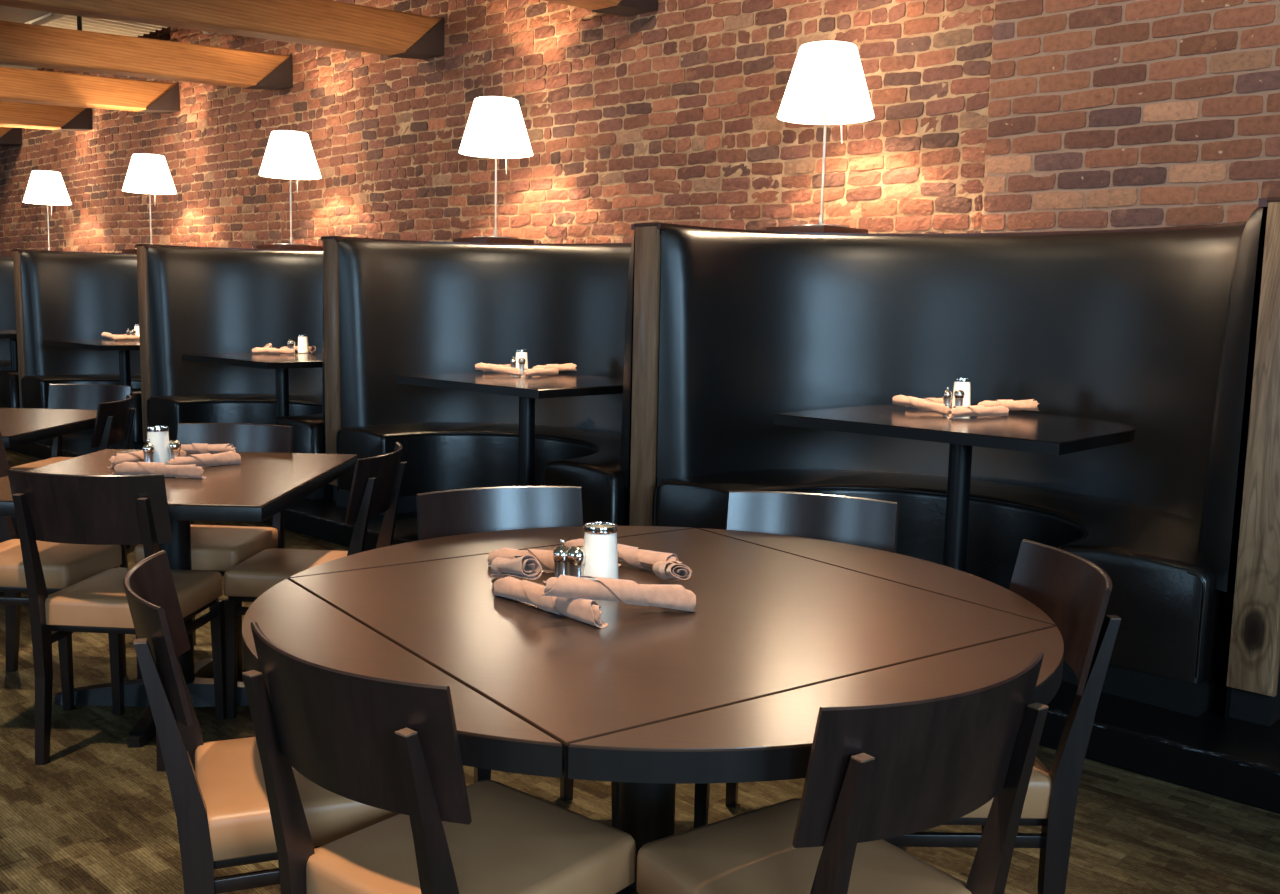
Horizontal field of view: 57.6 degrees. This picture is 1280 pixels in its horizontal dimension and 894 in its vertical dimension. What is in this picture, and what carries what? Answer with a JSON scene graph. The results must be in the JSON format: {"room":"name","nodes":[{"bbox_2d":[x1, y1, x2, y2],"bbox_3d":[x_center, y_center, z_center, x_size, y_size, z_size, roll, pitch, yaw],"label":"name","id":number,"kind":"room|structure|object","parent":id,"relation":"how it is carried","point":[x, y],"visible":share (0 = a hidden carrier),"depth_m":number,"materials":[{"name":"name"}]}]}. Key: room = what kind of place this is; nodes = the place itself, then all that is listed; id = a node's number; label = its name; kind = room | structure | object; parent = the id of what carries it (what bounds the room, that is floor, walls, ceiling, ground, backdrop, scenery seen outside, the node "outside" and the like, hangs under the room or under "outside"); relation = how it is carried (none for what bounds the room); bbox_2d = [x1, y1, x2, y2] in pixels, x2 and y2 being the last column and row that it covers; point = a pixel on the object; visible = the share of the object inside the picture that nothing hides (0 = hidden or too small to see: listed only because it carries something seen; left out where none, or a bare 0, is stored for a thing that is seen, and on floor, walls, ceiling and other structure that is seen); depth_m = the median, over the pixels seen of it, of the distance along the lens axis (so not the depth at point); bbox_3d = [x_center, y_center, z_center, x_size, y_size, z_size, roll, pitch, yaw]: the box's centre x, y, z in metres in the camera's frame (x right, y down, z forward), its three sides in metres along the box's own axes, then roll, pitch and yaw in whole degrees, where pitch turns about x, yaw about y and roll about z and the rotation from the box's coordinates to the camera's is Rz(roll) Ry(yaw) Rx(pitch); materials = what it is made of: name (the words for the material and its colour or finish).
{"room":"restaurant","nodes":[
{"label":"restaurant","id":0,"kind":"room"},
{"bbox_2d":[0,14,167,69],"bbox_3d":[-5.228,-2.964,4.457,20.750,0.085,9.680,8,10,43],"label":"ceiling","id":1,"kind":"structure","parent":0,"point":[133,29],"depth_m":10.01,"materials":[{"name":"paint"}]},
{"bbox_2d":[0,5,64,24],"bbox_3d":[-5.342,-3.297,8.358,0.940,0.200,2.000,8,10,43],"label":"air duct","id":2,"kind":"object","parent":1,"relation":"hanging from","point":[9,14],"visible":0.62,"depth_m":8.79,"materials":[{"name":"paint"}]},
{"bbox_2d":[77,16,79,29],"bbox_3d":[-4.222,-3.255,8.749,0.060,0.386,0.060,8,10,43],"label":"rod","id":3,"kind":"object","parent":1,"relation":"hanging from","point":[78,28],"visible":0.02,"depth_m":8.75,"materials":[{"name":"grey metal"}]},
{"bbox_2d":[79,16,81,29],"bbox_3d":[-4.597,-3.332,9.585,0.120,0.435,0.120,8,10,43],"label":"spotlight","id":4,"kind":"object","parent":1,"relation":"attached to","point":[80,17],"visible":0.02,"depth_m":9.56,"materials":[{"name":"black metal"}]},
{"bbox_2d":[0,0,1279,255],"bbox_3d":[-1.444,-1.831,8.517,20.930,4.093,0.225,8,10,43],"label":"wall","id":5,"kind":"structure","parent":0,"point":[992,116],"depth_m":6.63,"materials":[{"name":"brick"}]},
{"bbox_2d":[0,127,21,145],"bbox_3d":[-9.917,-3.255,11.275,0.233,0.676,7.280,8,10,43],"label":"ceiling beam","id":6,"kind":"structure","parent":5,"relation":"attached to","point":[9,136],"depth_m":13.72,"materials":[{"name":"brown wood"}]},
{"bbox_2d":[0,101,91,130],"bbox_3d":[-8.431,-3.048,9.878,0.233,0.676,7.280,8,10,43],"label":"ceiling beam","id":7,"kind":"structure","parent":5,"relation":"attached to","point":[12,114],"depth_m":12.08,"materials":[{"name":"brown wood"}]},
{"bbox_2d":[0,67,179,112],"bbox_3d":[-6.946,-2.842,8.481,0.233,0.676,7.280,8,10,43],"label":"ceiling beam","id":8,"kind":"structure","parent":5,"relation":"attached to","point":[16,84],"depth_m":10.42,"materials":[{"name":"brown wood"}]},
{"bbox_2d":[0,21,292,89],"bbox_3d":[-5.460,-2.636,7.085,0.233,0.676,7.280,8,10,43],"label":"ceiling beam","id":9,"kind":"structure","parent":5,"relation":"attached to","point":[21,44],"depth_m":8.72,"materials":[{"name":"brown wood"}]},
{"bbox_2d":[0,0,443,59],"bbox_3d":[-3.974,-2.429,5.688,0.233,0.676,7.280,8,10,43],"label":"ceiling beam","id":10,"kind":"structure","parent":5,"relation":"attached to","point":[322,23],"depth_m":7.38,"materials":[{"name":"brown wood"}]},
{"bbox_2d":[544,0,657,15],"bbox_3d":[-2.489,-2.223,4.291,0.233,0.676,7.280,8,10,43],"label":"ceiling beam","id":11,"kind":"structure","parent":5,"relation":"attached to","point":[615,7],"depth_m":6.69,"materials":[{"name":"brown wood"}]},
{"bbox_3d":[-2.013,-1.359,8.144,12.364,0.028,1.180,8,10,43],"label":"trim","id":12,"kind":"structure","parent":5,"relation":"attached to","visible":0},
{"bbox_2d":[23,170,71,250],"bbox_3d":[-6.280,-2.483,12.357,0.464,0.852,0.464,8,10,43],"label":"table lamp","id":13,"kind":"object","parent":12,"relation":"on","point":[47,188],"visible":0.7,"depth_m":12.19,"materials":[{"name":"fabric"}]},
{"bbox_2d":[122,249,136,252],"bbox_3d":[-4.512,-1.787,10.741,0.340,0.054,0.380,8,10,43],"label":"plinth","id":14,"kind":"object","parent":12,"relation":"on","point":[123,250],"visible":0.14,"depth_m":10.61,"materials":[{"name":"brown wood"}]},
{"bbox_2d":[122,154,176,248],"bbox_3d":[-4.487,-2.235,10.671,0.464,0.852,0.464,8,10,43],"label":"table lamp","id":15,"kind":"object","parent":12,"relation":"on","point":[149,174],"visible":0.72,"depth_m":10.50,"materials":[{"name":"fabric"}]},
{"bbox_2d":[257,244,322,249],"bbox_3d":[-2.720,-1.538,9.056,0.340,0.054,0.380,8,10,43],"label":"plinth","id":16,"kind":"object","parent":12,"relation":"on","point":[266,246],"visible":0.42,"depth_m":8.92,"materials":[{"name":"brown wood"}]},
{"bbox_2d":[259,130,320,245],"bbox_3d":[-2.695,-1.986,8.986,0.464,0.852,0.464,8,10,43],"label":"table lamp","id":17,"kind":"object","parent":12,"relation":"on","point":[290,155],"visible":0.91,"depth_m":8.81,"materials":[{"name":"fabric"}]},
{"bbox_2d":[453,237,533,243],"bbox_3d":[-0.927,-1.289,7.370,0.340,0.054,0.380,8,10,43],"label":"plinth","id":18,"kind":"object","parent":12,"relation":"on","point":[466,239],"visible":0.48,"depth_m":7.23,"materials":[{"name":"brown wood"}]},
{"bbox_2d":[459,96,532,238],"bbox_3d":[-0.902,-1.736,7.301,0.464,0.852,0.464,8,10,43],"label":"table lamp","id":19,"kind":"object","parent":12,"relation":"on","point":[495,128],"visible":0.88,"depth_m":7.12,"materials":[{"name":"fabric"}]},
{"bbox_2d":[766,225,867,232],"bbox_3d":[0.865,-1.040,5.685,0.340,0.054,0.380,8,10,43],"label":"plinth","id":20,"kind":"object","parent":12,"relation":"on","point":[809,228],"visible":0.47,"depth_m":5.53,"materials":[{"name":"brown wood"}]},
{"bbox_2d":[777,41,874,227],"bbox_3d":[0.890,-1.487,5.616,0.464,0.852,0.464,8,10,43],"label":"table lamp","id":21,"kind":"object","parent":12,"relation":"on","point":[827,85],"visible":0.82,"depth_m":5.44,"materials":[{"name":"fabric"}]},
{"bbox_2d":[0,448,1279,893],"bbox_3d":[-5.143,0.632,5.115,20.700,0.100,10.200,8,10,43],"label":"floor","id":22,"kind":"structure","parent":0,"point":[99,817],"depth_m":3.02,"materials":[{"name":"wood"}]},
{"bbox_2d":[0,408,96,447],"bbox_3d":[-2.907,0.254,5.090,0.912,0.750,1.062,1,7,0],"label":"square table","id":23,"kind":"object","parent":22,"relation":"on","point":[18,426],"visible":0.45,"depth_m":5.03,"materials":[{"name":"brown wood"}]},
{"bbox_2d":[0,431,126,710],"bbox_3d":[-2.023,0.389,3.815,0.504,0.836,0.435,2,7,3],"label":"dining chair","id":24,"kind":"object","parent":22,"relation":"on","point":[64,565],"visible":0.59,"depth_m":3.73,"materials":[{"name":"beige leather"}]},
{"bbox_2d":[3,395,134,592],"bbox_3d":[-2.555,0.198,5.246,0.504,0.836,0.435,0,7,-9],"label":"dining chair","id":25,"kind":"object","parent":22,"relation":"on","point":[114,420],"visible":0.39,"depth_m":5.14,"materials":[{"name":"brown wood"}]},
{"bbox_2d":[11,384,131,548],"bbox_3d":[-2.824,0.122,5.806,0.435,0.836,0.504,2,7,3],"label":"dining chair","id":26,"kind":"object","parent":22,"relation":"on","point":[61,396],"visible":0.39,"depth_m":5.97,"materials":[{"name":"brown wood"}]},
{"bbox_2d":[7,469,225,771],"bbox_3d":[-1.480,0.457,3.364,0.435,0.836,0.504,2,7,4],"label":"dining chair","id":27,"kind":"object","parent":22,"relation":"on","point":[49,507],"visible":0.79,"depth_m":3.20,"materials":[{"name":"brown wood"}]},
{"bbox_2d":[0,449,357,747],"bbox_3d":[-1.485,0.455,3.726,0.912,0.750,1.062,1,7,0],"label":"square table","id":28,"kind":"object","parent":22,"relation":"on","point":[264,484],"visible":0.51,"depth_m":3.67,"materials":[{"name":"brown wood"}]},
{"bbox_2d":[107,450,185,467],"bbox_3d":[-1.633,0.035,3.865,0.043,0.047,0.273,6,9,35],"label":"rolled napkin","id":29,"kind":"object","parent":28,"relation":"on","point":[136,457],"visible":0.34,"depth_m":3.80,"materials":[{"name":"fabric"}]},
{"bbox_2d":[142,439,154,461],"bbox_3d":[-1.577,0.023,3.741,0.038,0.099,0.038,8,10,43],"label":"pepper mill","id":30,"kind":"object","parent":28,"relation":"on","point":[148,449],"visible":0.82,"depth_m":3.73,"materials":[{"name":"metal"}]},
{"bbox_2d":[147,426,169,464],"bbox_3d":[-1.569,0.000,3.796,0.075,0.131,0.075,8,10,43],"label":"sugar dispenser","id":31,"kind":"object","parent":28,"relation":"on","point":[158,436],"visible":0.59,"depth_m":3.77,"materials":[{"name":"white glass"}]},
{"bbox_2d":[114,462,206,478],"bbox_3d":[-1.483,0.071,3.604,0.293,0.044,0.043,2,7,7],"label":"rolled napkin","id":32,"kind":"object","parent":28,"relation":"on","point":[125,468],"visible":0.98,"depth_m":3.59,"materials":[{"name":"fabric"}]},
{"bbox_2d":[167,440,180,464],"bbox_3d":[-1.515,0.023,3.792,0.042,0.090,0.042,8,10,43],"label":"salt shaker","id":33,"kind":"object","parent":28,"relation":"on","point":[174,446],"visible":0.7,"depth_m":3.78,"materials":[{"name":"metal"}]},
{"bbox_2d":[167,451,240,466],"bbox_3d":[-1.431,0.044,3.825,0.045,0.047,0.248,8,10,43],"label":"rolled napkin","id":34,"kind":"object","parent":28,"relation":"on","point":[230,457],"visible":0.95,"depth_m":3.82,"materials":[{"name":"fabric"}]},
{"bbox_2d":[180,443,235,453],"bbox_3d":[-1.527,0.006,4.033,0.329,0.049,0.053,4,8,22],"label":"rolled napkin","id":35,"kind":"object","parent":28,"relation":"on","point":[203,448],"visible":0.66,"depth_m":4.00,"materials":[{"name":"fabric"}]},
{"bbox_2d":[134,423,292,681],"bbox_3d":[-1.512,0.357,4.154,0.435,0.836,0.504,2,7,3],"label":"dining chair","id":36,"kind":"object","parent":22,"relation":"on","point":[218,548],"visible":0.42,"depth_m":4.23,"materials":[{"name":"beige leather"}]},
{"bbox_2d":[123,550,399,893],"bbox_3d":[-0.650,0.631,2.118,0.504,0.836,0.435,-2,8,-21],"label":"dining chair","id":37,"kind":"object","parent":22,"relation":"on","point":[218,788],"visible":0.68,"depth_m":1.94,"materials":[{"name":"brown wood"}]},
{"bbox_2d":[223,442,406,718],"bbox_3d":[-1.024,0.419,3.745,0.504,0.836,0.435,2,7,4],"label":"dining chair","id":38,"kind":"object","parent":22,"relation":"on","point":[377,481],"visible":0.62,"depth_m":3.60,"materials":[{"name":"brown wood"}]},
{"bbox_2d":[242,621,637,893],"bbox_3d":[-0.296,0.679,1.796,0.435,0.836,0.504,7,9,39],"label":"dining chair","id":39,"kind":"object","parent":22,"relation":"on","point":[392,745],"visible":1,"depth_m":1.69,"materials":[{"name":"brown wood"}]},
{"bbox_2d":[416,486,619,828],"bbox_3d":[-0.286,0.548,2.839,0.435,0.836,0.504,-2,8,-23],"label":"dining chair","id":40,"kind":"object","parent":22,"relation":"on","point":[444,513],"visible":0.23,"depth_m":3.00,"materials":[{"name":"brown wood"}]},
{"bbox_2d":[6,430,1279,813],"bbox_3d":[-2.352,0.197,8.166,18.500,0.120,1.850,8,10,43],"label":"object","id":41,"kind":"structure","parent":22,"relation":"on","point":[1230,758],"depth_m":3.40,"materials":[{"name":"leather"}]},
{"bbox_2d":[0,330,17,369],"bbox_3d":[-5.943,-0.713,11.180,1.122,0.785,0.922,8,10,43],"label":"table","id":42,"kind":"object","parent":41,"relation":"on","point":[11,334],"visible":0.12,"depth_m":11.09,"materials":[{"name":"black wood"}]},
{"bbox_2d":[0,251,19,407],"bbox_3d":[-5.867,-1.104,11.339,2.356,1.526,1.252,8,10,43],"label":"bench","id":43,"kind":"object","parent":41,"relation":"on","point":[9,379],"visible":0.09,"depth_m":11.96,"materials":[{"name":"black leather"}]},
{"bbox_2d":[12,249,25,407],"bbox_3d":[-4.840,-0.995,10.631,0.133,1.529,1.540,8,10,43],"label":"divider","id":44,"kind":"object","parent":41,"relation":"on","point":[16,255],"visible":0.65,"depth_m":10.04,"materials":[{"name":"brown wood"}]},
{"bbox_2d":[18,245,145,449],"bbox_3d":[-4.074,-0.855,9.654,2.356,1.526,1.252,8,10,43],"label":"bench","id":45,"kind":"object","parent":41,"relation":"on","point":[67,295],"visible":0.27,"depth_m":10.15,"materials":[{"name":"black leather"}]},
{"bbox_2d":[43,339,139,439],"bbox_3d":[-4.151,-0.463,9.495,1.122,0.785,0.922,8,10,43],"label":"table","id":46,"kind":"object","parent":41,"relation":"on","point":[124,347],"visible":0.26,"depth_m":9.32,"materials":[{"name":"black wood"}]},
{"bbox_2d":[101,332,116,339],"bbox_3d":[-4.401,-0.921,9.688,0.302,0.064,0.043,7,9,41],"label":"rolled napkin","id":47,"kind":"object","parent":46,"relation":"on","point":[104,334],"visible":0.89,"depth_m":9.68,"materials":[{"name":"fabric"}]},
{"bbox_2d":[114,335,139,340],"bbox_3d":[-4.189,-0.897,9.606,0.290,0.047,0.043,-5,9,-40],"label":"rolled napkin","id":48,"kind":"object","parent":46,"relation":"on","point":[124,337],"visible":0.72,"depth_m":9.57,"materials":[{"name":"fabric"}]},
{"bbox_2d":[134,324,138,335],"bbox_3d":[-4.247,-0.974,9.872,0.075,0.131,0.075,8,10,43],"label":"sugar dispenser","id":49,"kind":"object","parent":46,"relation":"on","point":[136,326],"visible":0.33,"depth_m":9.84,"materials":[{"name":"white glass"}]},
{"bbox_2d":[136,244,151,442],"bbox_3d":[-3.047,-0.746,8.946,0.133,1.529,1.540,8,10,43],"label":"divider","id":50,"kind":"object","parent":41,"relation":"on","point":[142,264],"visible":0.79,"depth_m":8.36,"materials":[{"name":"brown wood"}]},
{"bbox_2d":[144,237,330,499],"bbox_3d":[-2.282,-0.606,7.969,2.356,1.526,1.252,8,10,43],"label":"bench","id":51,"kind":"object","parent":41,"relation":"on","point":[202,299],"visible":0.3,"depth_m":8.50,"materials":[{"name":"black leather"}]},
{"bbox_2d":[181,352,322,417],"bbox_3d":[-2.358,-0.214,7.810,1.122,0.785,0.922,8,10,43],"label":"table","id":52,"kind":"object","parent":41,"relation":"on","point":[281,363],"visible":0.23,"depth_m":7.63,"materials":[{"name":"black wood"}]},
{"bbox_2d":[262,343,271,347],"bbox_3d":[-2.610,-0.690,8.151,0.043,0.064,0.302,0,7,-9],"label":"rolled napkin","id":53,"kind":"object","parent":52,"relation":"on","point":[269,345],"visible":0.44,"depth_m":8.17,"materials":[{"name":"fabric"}]},
{"bbox_2d":[252,347,293,353],"bbox_3d":[-2.502,-0.654,7.952,0.290,0.047,0.043,1,7,-1],"label":"rolled napkin","id":54,"kind":"object","parent":52,"relation":"on","point":[257,350],"visible":1,"depth_m":7.94,"materials":[{"name":"fabric"}]},
{"bbox_2d":[289,341,294,353],"bbox_3d":[-2.430,-0.699,8.142,0.042,0.090,0.042,8,10,43],"label":"salt shaker","id":55,"kind":"object","parent":52,"relation":"on","point":[291,343],"visible":0.83,"depth_m":8.13,"materials":[{"name":"metal"}]},
{"bbox_2d":[280,346,311,351],"bbox_3d":[-2.445,-0.698,8.307,0.243,0.040,0.053,1,7,1],"label":"rolled napkin","id":56,"kind":"object","parent":52,"relation":"on","point":[296,347],"visible":0.25,"depth_m":8.29,"materials":[{"name":"fabric"}]},
{"bbox_2d":[298,334,308,353],"bbox_3d":[-2.370,-0.724,8.193,0.075,0.131,0.075,8,10,43],"label":"sugar dispenser","id":57,"kind":"object","parent":52,"relation":"on","point":[302,339],"visible":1,"depth_m":8.16,"materials":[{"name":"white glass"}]},
{"bbox_2d":[309,346,315,352],"bbox_3d":[-2.261,-0.672,8.047,0.043,0.063,0.273,-1,7,-15],"label":"rolled napkin","id":58,"kind":"object","parent":52,"relation":"on","point":[311,347],"visible":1,"depth_m":7.95,"materials":[{"name":"fabric"}]},
{"bbox_2d":[322,236,341,500],"bbox_3d":[-1.255,-0.497,7.261,0.133,1.529,1.540,8,10,43],"label":"divider","id":59,"kind":"object","parent":41,"relation":"on","point":[330,246],"visible":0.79,"depth_m":6.68,"materials":[{"name":"brown wood"}]},
{"bbox_2d":[335,224,634,525],"bbox_3d":[-0.490,-0.357,6.284,2.356,1.526,1.252,8,10,43],"label":"bench","id":60,"kind":"object","parent":41,"relation":"on","point":[407,307],"visible":0.54,"depth_m":6.72,"materials":[{"name":"black leather"}]},
{"bbox_2d":[396,372,622,485],"bbox_3d":[-0.566,0.035,6.125,1.122,0.785,0.922,8,10,43],"label":"table","id":61,"kind":"object","parent":41,"relation":"on","point":[527,389],"visible":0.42,"depth_m":5.97,"materials":[{"name":"black wood"}]},
{"bbox_2d":[475,363,522,376],"bbox_3d":[-0.765,-0.420,6.304,0.302,0.064,0.043,5,8,27],"label":"rolled napkin","id":62,"kind":"object","parent":61,"relation":"on","point":[480,366],"visible":1,"depth_m":6.29,"materials":[{"name":"fabric"}]},
{"bbox_2d":[510,356,516,367],"bbox_3d":[-0.701,-0.453,6.439,0.038,0.099,0.038,8,10,43],"label":"pepper mill","id":63,"kind":"object","parent":61,"relation":"on","point":[513,361],"visible":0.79,"depth_m":6.43,"materials":[{"name":"metal"}]},
{"bbox_2d":[516,349,527,368],"bbox_3d":[-0.663,-0.479,6.520,0.075,0.131,0.075,8,10,43],"label":"sugar dispenser","id":64,"kind":"object","parent":61,"relation":"on","point":[520,353],"visible":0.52,"depth_m":6.49,"materials":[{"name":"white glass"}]},
{"bbox_2d":[518,358,525,373],"bbox_3d":[-0.653,-0.448,6.443,0.042,0.090,0.042,8,10,43],"label":"salt shaker","id":65,"kind":"object","parent":61,"relation":"on","point":[521,361],"visible":0.8,"depth_m":6.43,"materials":[{"name":"metal"}]},
{"bbox_2d":[521,368,558,377],"bbox_3d":[-0.539,-0.403,6.277,0.043,0.047,0.290,6,9,35],"label":"rolled napkin","id":66,"kind":"object","parent":61,"relation":"on","point":[533,371],"visible":1,"depth_m":6.25,"materials":[{"name":"fabric"}]},
{"bbox_2d":[533,363,576,370],"bbox_3d":[-0.476,-0.444,6.526,0.273,0.063,0.043,4,8,20],"label":"rolled napkin","id":67,"kind":"object","parent":61,"relation":"on","point":[569,366],"visible":0.81,"depth_m":6.50,"materials":[{"name":"fabric"}]},
{"bbox_2d":[629,222,660,525],"bbox_3d":[0.537,-0.248,5.576,0.133,1.529,1.540,8,10,43],"label":"divider","id":68,"kind":"object","parent":41,"relation":"on","point":[647,271],"visible":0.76,"depth_m":5.00,"materials":[{"name":"brown wood"}]},
{"bbox_2d":[774,405,1134,571],"bbox_3d":[1.227,0.284,4.440,1.122,0.785,0.922,8,10,43],"label":"table","id":69,"kind":"object","parent":41,"relation":"on","point":[1017,431],"visible":0.58,"depth_m":4.26,"materials":[{"name":"black wood"}]},
{"bbox_2d":[892,395,950,415],"bbox_3d":[1.110,-0.166,4.592,0.042,0.064,0.302,-4,9,-35],"label":"rolled napkin","id":70,"kind":"object","parent":69,"relation":"on","point":[918,403],"visible":0.99,"depth_m":4.57,"materials":[{"name":"fabric"}]},
{"bbox_2d":[906,398,951,406],"bbox_3d":[1.192,-0.183,4.805,0.243,0.040,0.053,-2,8,-25],"label":"rolled napkin","id":71,"kind":"object","parent":69,"relation":"on","point":[934,400],"visible":0.32,"depth_m":4.80,"materials":[{"name":"fabric"}]},
{"bbox_2d":[943,387,951,411],"bbox_3d":[1.234,-0.192,4.681,0.038,0.099,0.038,8,10,43],"label":"pepper mill","id":72,"kind":"object","parent":69,"relation":"on","point":[947,395],"visible":0.81,"depth_m":4.67,"materials":[{"name":"metal"}]},
{"bbox_2d":[954,390,964,405],"bbox_3d":[1.277,-0.184,4.662,0.042,0.090,0.042,8,10,43],"label":"salt shaker","id":73,"kind":"object","parent":69,"relation":"on","point":[959,395],"visible":0.74,"depth_m":4.65,"materials":[{"name":"metal"}]},
{"bbox_2d":[951,378,970,407],"bbox_3d":[1.307,-0.213,4.734,0.075,0.131,0.075,8,10,43],"label":"sugar dispenser","id":74,"kind":"object","parent":69,"relation":"on","point":[964,384],"visible":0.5,"depth_m":4.71,"materials":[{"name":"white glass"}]},
{"bbox_2d":[947,405,1008,417],"bbox_3d":[1.296,-0.137,4.461,0.290,0.047,0.043,-2,8,-26],"label":"rolled napkin","id":75,"kind":"object","parent":69,"relation":"on","point":[977,410],"visible":1,"depth_m":4.44,"materials":[{"name":"fabric"}]},
{"bbox_2d":[978,399,1039,410],"bbox_3d":[1.471,-0.168,4.650,0.043,0.063,0.273,-5,9,-41],"label":"rolled napkin","id":76,"kind":"object","parent":69,"relation":"on","point":[1031,404],"visible":0.9,"depth_m":4.61,"materials":[{"name":"fabric"}]},
{"bbox_2d":[654,198,1267,717],"bbox_3d":[1.303,-0.108,4.599,2.356,1.526,1.252,8,10,43],"label":"bench","id":77,"kind":"object","parent":41,"relation":"on","point":[1153,331],"visible":0.63,"depth_m":4.84,"materials":[{"name":"black leather"}]},
{"bbox_2d":[1226,196,1279,726],"bbox_3d":[2.330,0.001,3.891,0.133,1.529,1.540,8,10,43],"label":"divider","id":78,"kind":"object","parent":41,"relation":"on","point":[1253,674],"visible":1,"depth_m":3.37,"materials":[{"name":"brown wood"}]},
{"bbox_2d":[242,526,1063,888],"bbox_3d":[0.015,0.667,2.286,1.492,0.750,1.492,2,7,9],"label":"round table","id":79,"kind":"object","parent":22,"relation":"on","point":[781,629],"visible":0.8,"depth_m":1.97,"materials":[{"name":"brown wood"}]},
{"bbox_2d":[491,555,541,579],"bbox_3d":[-0.249,0.238,2.301,0.043,0.082,0.214,-3,8,-29],"label":"rolled napkin","id":80,"kind":"object","parent":79,"relation":"on","point":[527,566],"visible":1,"depth_m":2.25,"materials":[{"name":"fabric"}]},
{"bbox_2d":[493,577,607,627],"bbox_3d":[-0.168,0.281,2.148,0.300,0.044,0.043,8,10,44],"label":"rolled napkin","id":81,"kind":"object","parent":79,"relation":"on","point":[588,611],"visible":0.97,"depth_m":2.12,"materials":[{"name":"fabric"}]},
{"bbox_2d":[487,548,620,570],"bbox_3d":[-0.181,0.242,2.458,0.298,0.047,0.045,3,7,16],"label":"rolled napkin","id":82,"kind":"object","parent":79,"relation":"on","point":[545,557],"visible":0.34,"depth_m":2.46,"materials":[{"name":"fabric"}]},
{"bbox_2d":[553,539,568,577],"bbox_3d":[-0.155,0.232,2.316,0.038,0.099,0.038,8,10,43],"label":"pepper mill","id":83,"kind":"object","parent":79,"relation":"on","point":[561,563],"visible":0.66,"depth_m":2.30,"materials":[{"name":"metal"}]},
{"bbox_2d":[567,546,585,577],"bbox_3d":[-0.124,0.239,2.296,0.042,0.090,0.042,8,10,43],"label":"salt shaker","id":84,"kind":"object","parent":79,"relation":"on","point":[576,555],"visible":0.7,"depth_m":2.28,"materials":[{"name":"metal"}]},
{"bbox_2d":[584,522,618,579],"bbox_3d":[-0.078,0.219,2.304,0.075,0.131,0.075,8,10,43],"label":"sugar dispenser","id":85,"kind":"object","parent":79,"relation":"on","point":[600,538],"visible":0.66,"depth_m":2.27,"materials":[{"name":"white glass"}]},
{"bbox_2d":[542,575,695,611],"bbox_3d":[-0.037,0.268,2.121,0.294,0.083,0.044,-1,8,-18],"label":"rolled napkin","id":86,"kind":"object","parent":79,"relation":"on","point":[677,597],"visible":1,"depth_m":2.11,"materials":[{"name":"fabric"}]},
{"bbox_2d":[565,538,682,569],"bbox_3d":[-0.039,0.234,2.539,0.328,0.040,0.053,7,9,38],"label":"rolled napkin","id":87,"kind":"object","parent":79,"relation":"on","point":[636,557],"visible":0.51,"depth_m":2.49,"materials":[{"name":"fabric"}]},
{"bbox_2d":[652,561,692,580],"bbox_3d":[0.062,0.248,2.294,0.053,0.069,0.191,0,7,-8],"label":"rolled napkin","id":88,"kind":"object","parent":79,"relation":"on","point":[663,570],"visible":1,"depth_m":2.26,"materials":[{"name":"fabric"}]},
{"bbox_2d":[694,491,898,827],"bbox_3d":[0.372,0.563,2.833,0.435,0.836,0.504,3,7,17],"label":"dining chair","id":89,"kind":"object","parent":22,"relation":"on","point":[859,521],"visible":0.28,"depth_m":3.00,"materials":[{"name":"brown wood"}]},
{"bbox_2d":[636,652,1048,893],"bbox_3d":[0.277,0.697,1.745,0.435,0.836,0.504,-4,9,-35],"label":"dining chair","id":90,"kind":"object","parent":22,"relation":"on","point":[875,773],"visible":1,"depth_m":1.56,"materials":[{"name":"brown wood"}]},
{"bbox_2d":[883,539,1120,893],"bbox_3d":[0.620,0.634,2.308,0.504,0.836,0.435,1,7,-1],"label":"dining chair","id":91,"kind":"object","parent":22,"relation":"on","point":[1073,591],"visible":0.45,"depth_m":2.14,"materials":[{"name":"brown wood"}]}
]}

